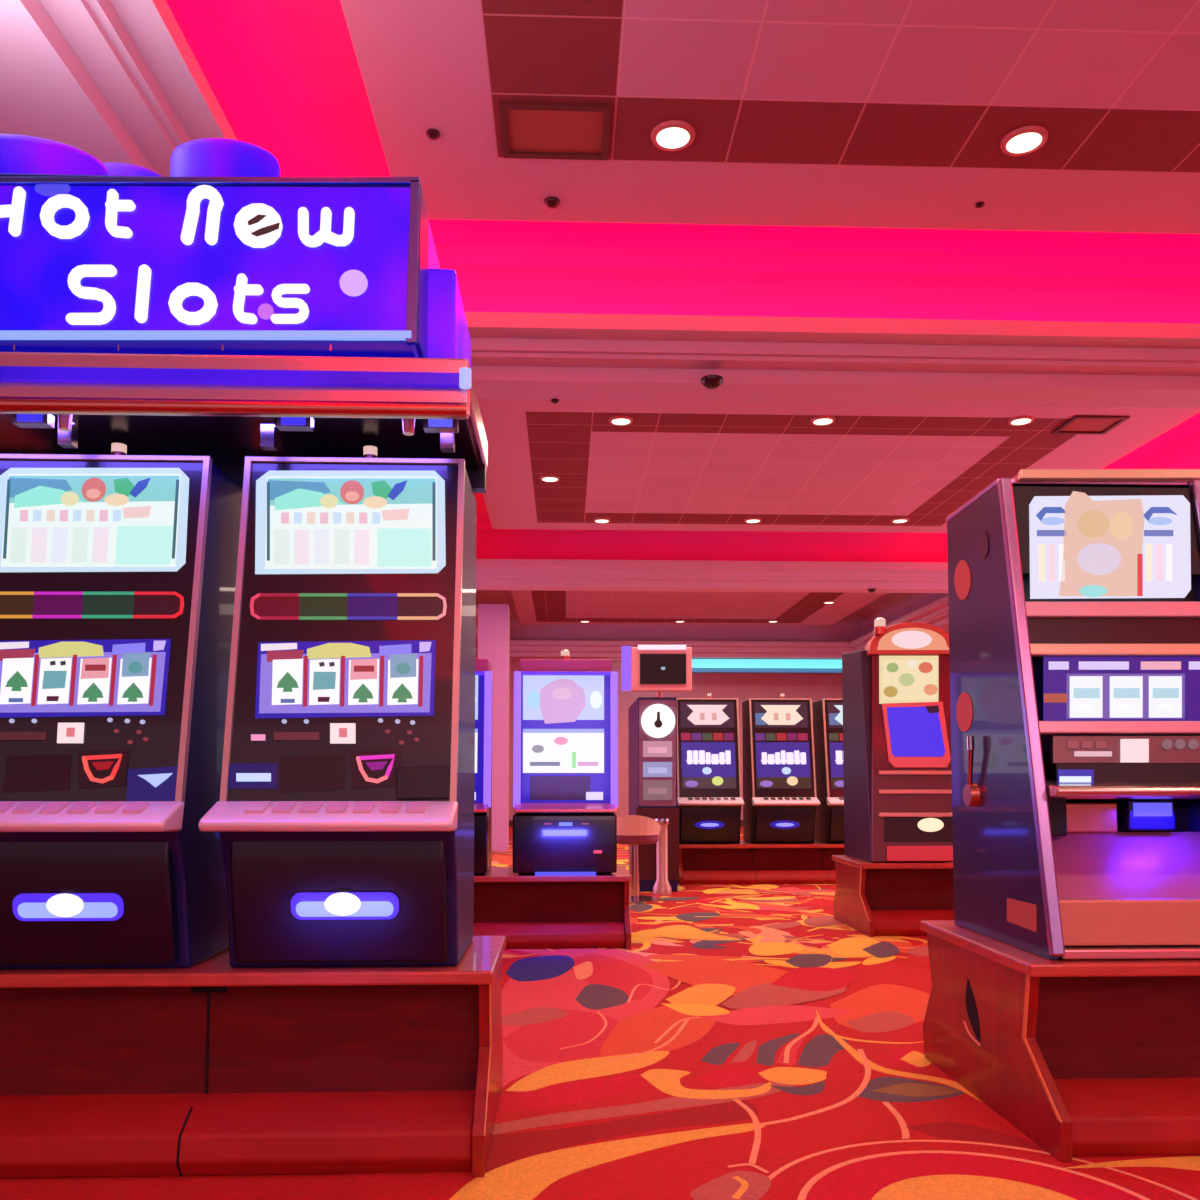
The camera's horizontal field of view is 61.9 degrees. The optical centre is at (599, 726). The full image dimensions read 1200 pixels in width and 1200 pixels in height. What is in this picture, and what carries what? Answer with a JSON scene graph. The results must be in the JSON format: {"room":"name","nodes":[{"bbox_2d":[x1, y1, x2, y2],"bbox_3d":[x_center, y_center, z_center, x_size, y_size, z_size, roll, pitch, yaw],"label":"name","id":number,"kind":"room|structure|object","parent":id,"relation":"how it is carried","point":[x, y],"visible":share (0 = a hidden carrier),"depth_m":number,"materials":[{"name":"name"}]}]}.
{"room":"games hall","nodes":[
{"label":"games hall","id":0,"kind":"room"},
{"bbox_2d":[0,0,1199,661],"bbox_3d":[1.156,-2.491,9.991,16.000,0.580,26.800,0,-3,-2],"label":"ceiling","id":1,"kind":"structure","parent":0,"point":[806,113],"depth_m":5.36,"materials":[{"name":"paint"}]},
{"bbox_2d":[426,129,439,139],"bbox_3d":[-0.854,-3.022,5.115,0.070,0.030,0.070,0,-3,-2],"label":"sprinkler","id":2,"kind":"object","parent":1,"relation":"attached to","point":[433,134],"visible":1,"depth_m":5.10,"materials":[{"name":"black metal"}]},
{"bbox_2d":[540,475,559,481],"bbox_3d":[-0.549,-2.719,10.978,0.230,0.020,0.230,0,-3,-2],"label":"recessed light","id":3,"kind":"object","parent":1,"relation":"in","point":[545,478],"visible":1,"depth_m":10.94,"materials":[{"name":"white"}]},
{"bbox_2d":[544,196,559,208],"bbox_3d":[-0.274,-2.986,5.716,0.090,0.038,0.090,0,-3,-2],"label":"smoke detector","id":4,"kind":"object","parent":1,"relation":"attached to","point":[551,202],"visible":1,"depth_m":5.69,"materials":[{"name":"black plastic"}]},
{"bbox_2d":[498,101,610,159],"bbox_3d":[-0.227,-3.028,5.090,0.550,0.020,0.420,0,-3,-2],"label":"ceiling vent","id":5,"kind":"object","parent":1,"relation":"in","point":[529,129],"visible":1,"depth_m":5.08,"materials":[{"name":"red metal"}]},
{"bbox_2d":[506,110,603,152],"bbox_3d":[-0.227,-3.036,5.091,0.480,0.004,0.350,0,-3,-2],"label":"grille","id":6,"kind":"object","parent":5,"relation":"attached to","point":[527,131],"depth_m":5.10,"materials":[{"name":"red metal"}]},
{"bbox_2d":[593,518,610,522],"bbox_3d":[0.025,-2.626,12.758,0.230,0.020,0.230,0,-3,-2],"label":"recessed light","id":7,"kind":"object","parent":1,"relation":"in","point":[596,520],"visible":1,"depth_m":12.72,"materials":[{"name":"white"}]},
{"bbox_2d":[6,0,1199,392],"bbox_3d":[2.318,-2.784,1.815,8.670,0.310,10.370,0,-3,-2],"label":"trim","id":8,"kind":"structure","parent":1,"relation":"attached to","point":[130,65],"depth_m":6.65,"materials":[{"name":"pink"}]},
{"bbox_2d":[701,375,722,388],"bbox_3d":[0.763,-2.335,6.808,0.150,0.064,0.150,0,-3,-2],"label":"security camera","id":9,"kind":"object","parent":8,"relation":"attached to","point":[709,381],"visible":1,"depth_m":6.76,"materials":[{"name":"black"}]},
{"bbox_2d":[609,415,632,425],"bbox_3d":[0.193,-2.812,9.204,0.230,0.020,0.230,0,-3,-2],"label":"recessed light","id":10,"kind":"object","parent":1,"relation":"in","point":[621,420],"visible":1,"depth_m":9.17,"materials":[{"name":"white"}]},
{"bbox_2d":[651,120,694,150],"bbox_3d":[0.375,-3.026,5.131,0.230,0.020,0.230,0,-3,-2],"label":"recessed light","id":11,"kind":"object","parent":1,"relation":"in","point":[673,135],"visible":1,"depth_m":5.11,"materials":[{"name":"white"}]},
{"bbox_2d":[166,0,1199,323],"bbox_3d":[2.318,-3.213,1.838,8.630,0.710,10.330,0,-3,-2],"label":"cove","id":12,"kind":"structure","parent":1,"relation":"attached to","point":[285,76],"depth_m":6.87,"materials":[{"name":"pink paint"}]},
{"bbox_2d":[475,589,948,657],"bbox_3d":[1.735,-1.912,18.447,8.670,0.310,7.900,0,-3,-2],"label":"trim","id":13,"kind":"structure","parent":1,"relation":"attached to","point":[936,613],"depth_m":22.06,"materials":[{"name":"pink"}]},
{"bbox_2d":[476,590,947,641],"bbox_3d":[1.735,-2.342,18.470,8.630,0.710,7.860,0,-3,-2],"label":"trim","id":14,"kind":"structure","parent":1,"relation":"attached to","point":[891,607],"depth_m":22.35,"materials":[{"name":"pink"}]},
{"bbox_2d":[744,518,761,522],"bbox_3d":[1.952,-2.626,12.758,0.230,0.020,0.230,0,-3,-2],"label":"recessed light","id":15,"kind":"object","parent":1,"relation":"in","point":[748,520],"visible":1,"depth_m":12.72,"materials":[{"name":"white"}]},
{"bbox_2d":[810,415,835,425],"bbox_3d":[2.053,-2.812,9.204,0.230,0.020,0.230,0,-3,-2],"label":"recessed light","id":16,"kind":"object","parent":1,"relation":"in","point":[825,420],"visible":1,"depth_m":9.17,"materials":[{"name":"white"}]},
{"bbox_2d":[823,601,834,603],"bbox_3d":[4.275,-2.316,18.669,0.230,0.020,0.230,0,-3,-2],"label":"recessed light","id":17,"kind":"object","parent":1,"relation":"in","point":[824,602],"visible":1,"depth_m":18.63,"materials":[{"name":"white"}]},
{"bbox_2d":[474,412,1199,562],"bbox_3d":[2.005,-2.744,10.785,8.630,0.710,7.060,0,-3,-2],"label":"cove","id":18,"kind":"structure","parent":1,"relation":"attached to","point":[1178,447],"depth_m":14.27,"materials":[{"name":"pink"}]},
{"bbox_2d":[476,396,1199,589],"bbox_3d":[2.005,-2.315,10.762,8.670,0.310,7.100,0,-3,-2],"label":"trim","id":19,"kind":"structure","parent":1,"relation":"attached to","point":[489,572],"depth_m":14.04,"materials":[{"name":"pink"}]},
{"bbox_2d":[551,398,558,403],"bbox_3d":[-0.323,-2.333,7.183,0.060,0.026,0.060,0,-3,-2],"label":"sprinkler","id":20,"kind":"object","parent":19,"relation":"attached to","point":[554,401],"visible":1,"depth_m":7.17,"materials":[{"name":"black metal"}]},
{"bbox_2d":[868,588,875,592],"bbox_3d":[3.899,-1.947,14.334,0.120,0.051,0.120,0,-3,-2],"label":"smoke detector","id":21,"kind":"object","parent":1,"relation":"attached to","point":[871,590],"visible":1,"depth_m":14.29,"materials":[{"name":"black plastic"}]},
{"bbox_2d":[891,518,908,522],"bbox_3d":[3.828,-2.626,12.758,0.230,0.020,0.230,0,-3,-2],"label":"recessed light","id":22,"kind":"object","parent":1,"relation":"in","point":[896,520],"visible":1,"depth_m":12.72,"materials":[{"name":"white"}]},
{"bbox_2d":[975,202,984,207],"bbox_3d":[2.184,-2.993,5.746,0.050,0.021,0.050,0,-3,-2],"label":"sprinkler","id":23,"kind":"object","parent":1,"relation":"attached to","point":[979,204],"visible":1,"depth_m":5.74,"materials":[{"name":"black metal"}]},
{"bbox_2d":[1008,415,1034,425],"bbox_3d":[3.875,-2.812,9.204,0.230,0.020,0.230,0,-3,-2],"label":"recessed light","id":24,"kind":"object","parent":1,"relation":"in","point":[1019,420],"visible":1,"depth_m":9.17,"materials":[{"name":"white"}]},
{"bbox_2d":[1000,126,1047,155],"bbox_3d":[2.193,-3.023,5.171,0.230,0.020,0.230,0,-3,-2],"label":"recessed light","id":25,"kind":"object","parent":1,"relation":"in","point":[1025,140],"visible":1,"depth_m":5.15,"materials":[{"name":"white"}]},
{"bbox_2d":[1052,415,1129,434],"bbox_3d":[4.561,-2.807,9.308,0.500,0.020,0.440,0,-3,-2],"label":"ceiling vent","id":26,"kind":"object","parent":1,"relation":"in","point":[1078,424],"visible":1,"depth_m":9.31,"materials":[{"name":"red"}]},
{"bbox_2d":[1061,419,1120,431],"bbox_3d":[4.561,-2.815,9.308,0.430,0.004,0.370,0,-3,-2],"label":"grille","id":27,"kind":"object","parent":26,"relation":"attached to","point":[1072,425],"depth_m":9.32,"materials":[{"name":"red metal"}]},
{"bbox_2d":[0,826,1199,1199],"bbox_3d":[1.156,1.612,9.775,16.000,0.004,26.800,0,-3,-2],"label":"floor","id":28,"kind":"structure","parent":0,"point":[748,1041],"depth_m":3.50,"materials":[{"name":"multicoloured carpet"}]},
{"bbox_2d":[0,936,505,1177],"bbox_3d":[-1.597,0.995,3.131,2.554,0.540,0.834,0,-3,-2],"label":"stand","id":29,"kind":"object","parent":28,"relation":"on","point":[209,1067],"visible":0.99,"depth_m":2.96,"materials":[{"name":"orange"}]},
{"bbox_2d":[0,442,242,968],"bbox_3d":[-1.558,-0.087,3.125,0.695,1.620,0.762,0,-3,-2],"label":"machine","id":30,"kind":"object","parent":29,"relation":"on","point":[118,570],"visible":1,"depth_m":2.96,"materials":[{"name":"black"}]},
{"bbox_2d":[12,893,123,920],"bbox_3d":[-1.527,0.518,2.869,0.310,0.080,0.031,0,-3,-2],"label":"light","id":31,"kind":"object","parent":30,"relation":"attached to","point":[25,906],"depth_m":2.87,"materials":[{"name":"blue plastic"}]},
{"bbox_2d":[0,641,165,705],"bbox_3d":[-1.548,-0.158,2.954,0.508,0.200,0.034,0,-3,-2],"label":"picture","id":32,"kind":"object","parent":30,"relation":"attached to","point":[32,673],"depth_m":2.95,"materials":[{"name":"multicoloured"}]},
{"bbox_2d":[1,474,180,566],"bbox_3d":[-1.555,-0.632,3.057,0.532,0.305,0.050,0,-3,-2],"label":"picture","id":33,"kind":"object","parent":30,"relation":"attached to","point":[48,520],"depth_m":3.05,"materials":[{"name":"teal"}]},
{"bbox_2d":[111,442,126,454],"bbox_3d":[-1.519,-0.866,3.158,0.051,0.060,0.051,0,-3,-2],"label":"lamp","id":34,"kind":"object","parent":30,"relation":"on","point":[117,448],"depth_m":3.14,"materials":[{"name":"white plastic"}]},
{"bbox_2d":[138,773,172,786],"bbox_3d":[-1.290,0.155,2.895,0.099,0.042,0.012,0,-3,-2],"label":"light","id":35,"kind":"object","parent":30,"relation":"attached to","point":[144,779],"depth_m":2.89,"materials":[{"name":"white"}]},
{"bbox_2d":[0,352,487,492],"bbox_3d":[-1.616,-0.936,3.124,2.485,0.193,0.749,0,-3,-2],"label":"canopy","id":36,"kind":"object","parent":30,"relation":"on","point":[227,409],"visible":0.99,"depth_m":2.82,"materials":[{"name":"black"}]},
{"bbox_2d":[12,414,54,427],"bbox_3d":[-1.662,-0.904,2.935,0.100,0.043,0.040,0,-3,-2],"label":"lamp","id":37,"kind":"object","parent":36,"relation":"attached to","point":[20,420],"depth_m":2.92,"materials":[{"name":"blue plastic"}]},
{"bbox_2d":[0,173,427,357],"bbox_3d":[-1.684,-1.309,2.895,2.332,0.521,0.191,0,-3,-2],"label":"lit sign","id":38,"kind":"object","parent":36,"relation":"on","point":[252,266],"visible":0.98,"depth_m":2.83,"materials":[{"name":"blue plastic"}]},
{"bbox_2d":[34,184,70,196],"bbox_3d":[-1.548,-1.522,2.828,0.100,0.047,0.002,0,-3,-2],"label":"light","id":39,"kind":"object","parent":38,"relation":"on","point":[40,190],"depth_m":2.83,"materials":[{"name":"blue plastic"}]},
{"bbox_2d":[258,303,273,319],"bbox_3d":[-0.946,-1.175,2.831,0.045,0.046,0.002,0,-3,-2],"label":"light","id":40,"kind":"object","parent":38,"relation":"attached to","point":[265,310],"depth_m":2.83,"materials":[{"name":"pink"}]},
{"bbox_2d":[0,134,470,368],"bbox_3d":[-1.580,-1.456,3.267,2.265,0.830,0.520,0,-3,-2],"label":"topper","id":41,"kind":"object","parent":36,"relation":"on","point":[448,336],"visible":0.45,"depth_m":3.11,"materials":[{"name":"blue plastic"}]},
{"bbox_2d":[0,366,470,389],"bbox_3d":[-1.604,-0.981,2.776,2.485,0.050,0.049,0,-3,-2],"label":"light","id":42,"kind":"object","parent":36,"relation":"attached to","point":[11,377],"depth_m":2.80,"materials":[{"name":"blue plastic"}]},
{"bbox_2d":[276,417,313,430],"bbox_3d":[-0.902,-0.903,2.962,0.100,0.043,0.040,0,-3,-2],"label":"lamp","id":43,"kind":"object","parent":36,"relation":"attached to","point":[282,423],"depth_m":2.94,"materials":[{"name":"blue plastic"}]},
{"bbox_2d":[423,419,458,432],"bbox_3d":[-0.473,-0.902,2.977,0.100,0.043,0.040,0,-3,-2],"label":"lamp","id":44,"kind":"object","parent":36,"relation":"attached to","point":[429,425],"depth_m":2.96,"materials":[{"name":"blue plastic"}]},
{"bbox_2d":[198,445,475,967],"bbox_3d":[-0.770,-0.085,3.153,0.695,1.620,0.762,0,-3,-2],"label":"machine","id":45,"kind":"object","parent":29,"relation":"on","point":[343,816],"visible":1,"depth_m":2.97,"materials":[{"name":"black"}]},
{"bbox_2d":[236,773,270,780],"bbox_3d":[-1.007,0.147,2.907,0.100,0.024,0.011,0,-3,-2],"label":"light","id":46,"kind":"object","parent":45,"relation":"attached to","point":[239,776],"depth_m":2.90,"materials":[{"name":"white plastic"}]},
{"bbox_2d":[291,892,398,919],"bbox_3d":[-0.739,0.519,2.896,0.310,0.080,0.031,0,-3,-2],"label":"light","id":47,"kind":"object","parent":45,"relation":"attached to","point":[304,905],"depth_m":2.89,"materials":[{"name":"blue plastic"}]},
{"bbox_2d":[261,642,430,706],"bbox_3d":[-0.760,-0.156,2.982,0.508,0.200,0.034,0,-3,-2],"label":"picture","id":48,"kind":"object","parent":45,"relation":"attached to","point":[293,674],"depth_m":2.98,"materials":[{"name":"white"}]},
{"bbox_2d":[265,476,436,568],"bbox_3d":[-0.767,-0.631,3.084,0.532,0.305,0.050,0,-3,-2],"label":"picture","id":49,"kind":"object","parent":45,"relation":"attached to","point":[312,522],"depth_m":3.08,"materials":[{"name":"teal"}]},
{"bbox_2d":[363,445,376,457],"bbox_3d":[-0.732,-0.864,3.186,0.051,0.060,0.051,0,-3,-2],"label":"lamp","id":50,"kind":"object","parent":45,"relation":"on","point":[369,451],"depth_m":3.17,"materials":[{"name":"white plastic"}]},
{"bbox_2d":[478,604,509,850],"bbox_3d":[-1.673,0.013,15.722,0.465,3.820,0.500,0,-3,-2],"label":"column","id":51,"kind":"structure","parent":28,"relation":"on","point":[493,619],"depth_m":15.51,"materials":[{"name":"pink"}]},
{"bbox_2d":[474,866,631,948],"bbox_3d":[-1.128,1.231,6.862,2.654,0.460,0.894,0,-3,-2],"label":"stand","id":52,"kind":"object","parent":28,"relation":"on","point":[532,911],"visible":0.43,"depth_m":6.68,"materials":[{"name":"orange"}]},
{"bbox_2d":[474,659,491,873],"bbox_3d":[-1.093,0.227,6.914,0.704,1.550,0.700,0,-3,-2],"label":"machine","id":53,"kind":"object","parent":52,"relation":"on","point":[482,789],"visible":0.25,"depth_m":6.73,"materials":[{"name":"blue"}]},
{"bbox_2d":[512,649,617,875],"bbox_3d":[-0.238,0.229,6.944,0.704,1.550,0.700,0,-3,-2],"label":"machine","id":54,"kind":"object","parent":52,"relation":"on","point":[565,747],"visible":1,"depth_m":6.75,"materials":[{"name":"blue"}]},
{"bbox_2d":[523,729,603,767],"bbox_3d":[-0.247,0.147,6.761,0.549,0.265,0.013,0,-3,-2],"label":"picture","id":55,"kind":"object","parent":54,"relation":"attached to","point":[542,748],"depth_m":6.76,"materials":[{"name":"white"}]},
{"bbox_2d":[528,679,601,723],"bbox_3d":[-0.237,-0.172,6.793,0.503,0.308,0.016,0,-3,-2],"label":"picture","id":56,"kind":"object","parent":54,"relation":"attached to","point":[550,701],"depth_m":6.79,"materials":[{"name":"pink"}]},
{"bbox_2d":[561,649,569,658],"bbox_3d":[-0.246,-0.502,7.052,0.069,0.080,0.069,0,-3,-2],"label":"lamp","id":57,"kind":"object","parent":54,"relation":"on","point":[564,653],"depth_m":7.02,"materials":[{"name":"white plastic"}]},
{"bbox_2d":[535,872,595,875],"bbox_3d":[-0.226,0.968,6.567,0.400,0.025,0.025,0,-3,-2],"label":"light","id":58,"kind":"object","parent":54,"relation":"attached to","point":[536,873],"depth_m":6.55,"materials":[{"name":"blue plastic"}]},
{"bbox_2d":[586,792,602,799],"bbox_3d":[-0.037,0.468,6.740,0.115,0.054,0.010,0,-3,-2],"label":"light","id":59,"kind":"object","parent":54,"relation":"on","point":[589,795],"depth_m":6.74,"materials":[{"name":"white plastic"}]},
{"bbox_2d":[617,815,660,903],"bbox_3d":[0.309,1.186,9.062,0.480,0.780,0.489,0,-3,-2],"label":"stool","id":60,"kind":"object","parent":28,"relation":"on","point":[632,830],"visible":0.78,"depth_m":8.89,"materials":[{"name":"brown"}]},
{"bbox_2d":[621,645,691,891],"bbox_3d":[0.534,0.443,10.531,0.690,2.417,1.570,0,-3,-2],"label":"tower","id":61,"kind":"object","parent":28,"relation":"on","point":[652,721],"visible":0.95,"depth_m":9.81,"materials":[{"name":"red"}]},
{"bbox_2d":[621,646,630,690],"bbox_3d":[0.258,-0.573,9.854,0.089,0.434,0.110,0,-3,-2],"label":"light","id":62,"kind":"object","parent":61,"relation":"attached to","point":[625,650],"depth_m":9.80,"materials":[{"name":"purple plastic"}]},
{"bbox_2d":[648,788,666,793],"bbox_3d":[0.564,0.631,9.792,0.187,0.059,0.004,0,-3,-2],"label":"picture","id":63,"kind":"object","parent":61,"relation":"attached to","point":[650,790],"depth_m":9.79,"materials":[{"name":"pink"}]},
{"bbox_2d":[648,767,666,772],"bbox_3d":[0.565,0.430,9.803,0.187,0.059,0.004,0,-3,-2],"label":"picture","id":64,"kind":"object","parent":61,"relation":"attached to","point":[650,769],"depth_m":9.80,"materials":[{"name":"purple"}]},
{"bbox_2d":[648,747,666,752],"bbox_3d":[0.566,0.229,9.813,0.187,0.059,0.004,0,-3,-2],"label":"picture","id":65,"kind":"object","parent":61,"relation":"attached to","point":[650,749],"depth_m":9.81,"materials":[{"name":"pink"}]},
{"bbox_2d":[638,645,685,649],"bbox_3d":[0.610,-0.780,9.832,0.473,0.047,0.040,0,-3,-2],"label":"light","id":66,"kind":"object","parent":61,"relation":"on","point":[640,647],"depth_m":9.81,"materials":[{"name":"white plastic"}]},
{"bbox_2d":[653,817,671,894],"bbox_3d":[0.594,1.238,9.575,0.180,0.730,0.180,0,-3,-2],"label":"stanchion post","id":67,"kind":"object","parent":28,"relation":"on","point":[662,886],"visible":0.86,"depth_m":9.53,"materials":[{"name":"silver"}]},
{"bbox_2d":[677,841,844,884],"bbox_3d":[2.095,1.464,10.841,2.574,0.410,0.853,0,-3,-2],"label":"stand","id":68,"kind":"object","parent":28,"relation":"on","point":[745,862],"visible":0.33,"depth_m":10.62,"materials":[{"name":"orange"}]},
{"bbox_2d":[677,693,743,843],"bbox_3d":[1.149,0.447,10.827,0.695,1.620,0.762,0,-3,-2],"label":"machine","id":69,"kind":"object","parent":68,"relation":"on","point":[710,801],"visible":0.94,"depth_m":10.64,"materials":[{"name":"black"}]},
{"bbox_2d":[687,705,729,724],"bbox_3d":[1.165,-0.127,10.765,0.460,0.218,0.036,0,-3,-2],"label":"picture","id":70,"kind":"object","parent":69,"relation":"attached to","point":[696,714],"depth_m":10.76,"materials":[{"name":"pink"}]},
{"bbox_2d":[682,750,735,787],"bbox_3d":[1.158,0.455,10.641,0.577,0.405,0.065,0,-3,-2],"label":"picture","id":71,"kind":"object","parent":69,"relation":"attached to","point":[700,768],"depth_m":10.64,"materials":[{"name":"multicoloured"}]},
{"bbox_2d":[695,821,724,828],"bbox_3d":[1.159,1.037,10.571,0.320,0.090,0.026,0,-3,-2],"label":"light","id":72,"kind":"object","parent":69,"relation":"attached to","point":[698,824],"depth_m":10.57,"materials":[{"name":"blue plastic"}]},
{"bbox_2d":[742,693,819,843],"bbox_3d":[1.948,0.449,10.855,0.695,1.620,0.762,0,-3,-2],"label":"machine","id":73,"kind":"object","parent":68,"relation":"on","point":[780,799],"visible":1,"depth_m":10.68,"materials":[{"name":"black"}]},
{"bbox_2d":[755,705,802,724],"bbox_3d":[1.935,-0.126,10.792,0.518,0.218,0.036,0,-3,-2],"label":"picture","id":74,"kind":"object","parent":73,"relation":"attached to","point":[764,714],"depth_m":10.79,"materials":[{"name":"beige"}]},
{"bbox_2d":[757,750,810,787],"bbox_3d":[1.958,0.456,10.669,0.577,0.405,0.065,0,-3,-2],"label":"picture","id":75,"kind":"object","parent":73,"relation":"attached to","point":[775,768],"depth_m":10.67,"materials":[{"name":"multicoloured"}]},
{"bbox_2d":[770,820,799,828],"bbox_3d":[1.959,1.039,10.599,0.320,0.090,0.026,0,-3,-2],"label":"light","id":76,"kind":"object","parent":73,"relation":"attached to","point":[774,824],"depth_m":10.59,"materials":[{"name":"blue plastic"}]},
{"bbox_2d":[813,698,843,843],"bbox_3d":[2.748,0.450,10.883,0.695,1.620,0.762,0,-3,-2],"label":"machine","id":77,"kind":"object","parent":68,"relation":"on","point":[827,712],"visible":0.27,"depth_m":10.76,"materials":[{"name":"black metal"}]},
{"bbox_2d":[829,705,842,724],"bbox_3d":[2.735,-0.124,10.820,0.518,0.218,0.036,0,-3,-2],"label":"picture","id":78,"kind":"object","parent":77,"relation":"attached to","point":[835,711],"depth_m":10.81,"materials":[{"name":"white"}]},
{"bbox_2d":[831,750,843,787],"bbox_3d":[2.757,0.458,10.697,0.577,0.405,0.065,0,-3,-2],"label":"picture","id":79,"kind":"object","parent":77,"relation":"attached to","point":[837,777],"depth_m":10.69,"materials":[{"name":"purple"}]},
{"bbox_2d":[832,855,953,936],"bbox_3d":[2.649,1.242,7.465,1.604,0.500,0.954,0,-3,-2],"label":"stand","id":80,"kind":"object","parent":28,"relation":"on","point":[873,899],"visible":0.43,"depth_m":7.22,"materials":[{"name":"orange"}]},
{"bbox_2d":[842,618,952,861],"bbox_3d":[2.309,0.101,7.566,0.753,1.790,0.748,0,-3,-2],"label":"machine","id":81,"kind":"object","parent":80,"relation":"on","point":[897,770],"visible":0.82,"depth_m":7.32,"materials":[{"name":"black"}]},
{"bbox_2d":[874,618,886,634],"bbox_3d":[2.074,-0.743,7.406,0.092,0.120,0.092,0,-3,-2],"label":"lamp","id":82,"kind":"object","parent":81,"relation":"attached to","point":[880,628],"depth_m":7.37,"materials":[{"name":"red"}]},
{"bbox_2d":[883,660,937,699],"bbox_3d":[2.285,-0.347,7.378,0.421,0.302,0.036,0,-3,-2],"label":"picture","id":83,"kind":"object","parent":81,"relation":"attached to","point":[902,679],"depth_m":7.38,"materials":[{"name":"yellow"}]},
{"bbox_2d":[877,628,948,649],"bbox_3d":[2.319,-0.649,7.408,0.541,0.169,0.031,0,-3,-2],"label":"light","id":84,"kind":"object","parent":81,"relation":"attached to","point":[887,638],"depth_m":7.40,"materials":[{"name":"orange"}]},
{"bbox_2d":[918,818,943,831],"bbox_3d":[2.381,0.708,7.200,0.190,0.100,0.020,0,-3,-2],"label":"light","id":85,"kind":"object","parent":81,"relation":"attached to","point":[924,824],"depth_m":7.20,"materials":[{"name":"beige plastic"}]},
{"bbox_2d":[920,920,1199,1162],"bbox_3d":[2.139,1.012,3.451,1.704,0.540,1.114,0,-3,-2],"label":"stand","id":86,"kind":"object","parent":28,"relation":"on","point":[1082,1057],"visible":0.98,"depth_m":3.12,"materials":[{"name":"orange"}]},
{"bbox_2d":[946,469,1199,959],"bbox_3d":[1.723,-0.077,3.509,0.776,1.642,0.804,0,-3,-2],"label":"machine","id":87,"kind":"object","parent":86,"relation":"on","point":[1074,594],"visible":1,"depth_m":3.35,"materials":[{"name":"black"}]},
{"bbox_2d":[1036,491,1176,596],"bbox_3d":[1.729,-0.623,3.401,0.510,0.382,0.075,0,-3,-2],"label":"picture","id":88,"kind":"object","parent":87,"relation":"attached to","point":[1089,543],"depth_m":3.40,"materials":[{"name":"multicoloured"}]},
{"bbox_2d":[1044,661,1199,718],"bbox_3d":[1.720,-0.121,3.282,0.546,0.193,0.037,0,-3,-2],"label":"print","id":89,"kind":"object","parent":87,"relation":"attached to","point":[1072,689],"depth_m":3.28,"materials":[{"name":"purple"}]},
{"bbox_2d":[1052,832,1199,897],"bbox_3d":[1.735,0.463,3.293,0.636,0.220,0.240,0,-3,-2],"label":"panel","id":90,"kind":"object","parent":87,"relation":"on","point":[1087,864],"depth_m":3.28,"materials":[{"name":"purple"}]},
{"bbox_2d":[1059,897,1199,945],"bbox_3d":[1.740,0.613,3.147,0.636,0.145,0.045,0,-3,-2],"label":"panel","id":91,"kind":"object","parent":87,"relation":"on","point":[1086,921],"depth_m":3.12,"materials":[{"name":"brown"}]},
{"bbox_2d":[1114,799,1174,829],"bbox_3d":[1.851,0.299,3.408,0.160,0.100,0.116,0,-3,-2],"label":"screen","id":92,"kind":"object","parent":87,"relation":"on","point":[1132,814],"depth_m":3.35,"materials":[{"name":"blue"}]},
{"bbox_2d":[509,662,842,819],"bbox_3d":[0.685,0.411,23.324,16.000,3.820,0.150,0,-3,-2],"label":"wall","id":93,"kind":"structure","parent":0,"point":[742,686],"depth_m":23.38,"materials":[{"name":"white paint"}]},
{"bbox_2d":[509,820,742,826],"bbox_3d":[0.688,2.239,23.133,16.000,0.150,0.040,0,-3,-2],"label":"baseboard","id":94,"kind":"structure","parent":93,"relation":"attached to","point":[510,821],"depth_m":23.02,"materials":[{"name":"red wood"}]},
{"bbox_3d":[9.226,-0.279,10.157,0.150,3.820,26.800,0,-3,-2],"label":"wall","id":95,"kind":"structure","parent":0,"visible":0},
{"bbox_2d":[692,659,841,673],"bbox_3d":[5.200,-1.364,22.698,7.150,0.300,0.200,0,-3,-2],"label":"light strip","id":96,"kind":"object","parent":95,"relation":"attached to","point":[817,666],"visible":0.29,"depth_m":22.57,"materials":[{"name":"blue plastic"}]},
{"bbox_2d":[692,659,841,667],"bbox_3d":[5.202,-1.418,22.621,7.150,0.200,0.040,0,-3,-2],"label":"diffuser","id":97,"kind":"object","parent":96,"relation":"attached to","point":[696,663],"depth_m":22.55,"materials":[{"name":"teal plastic"}]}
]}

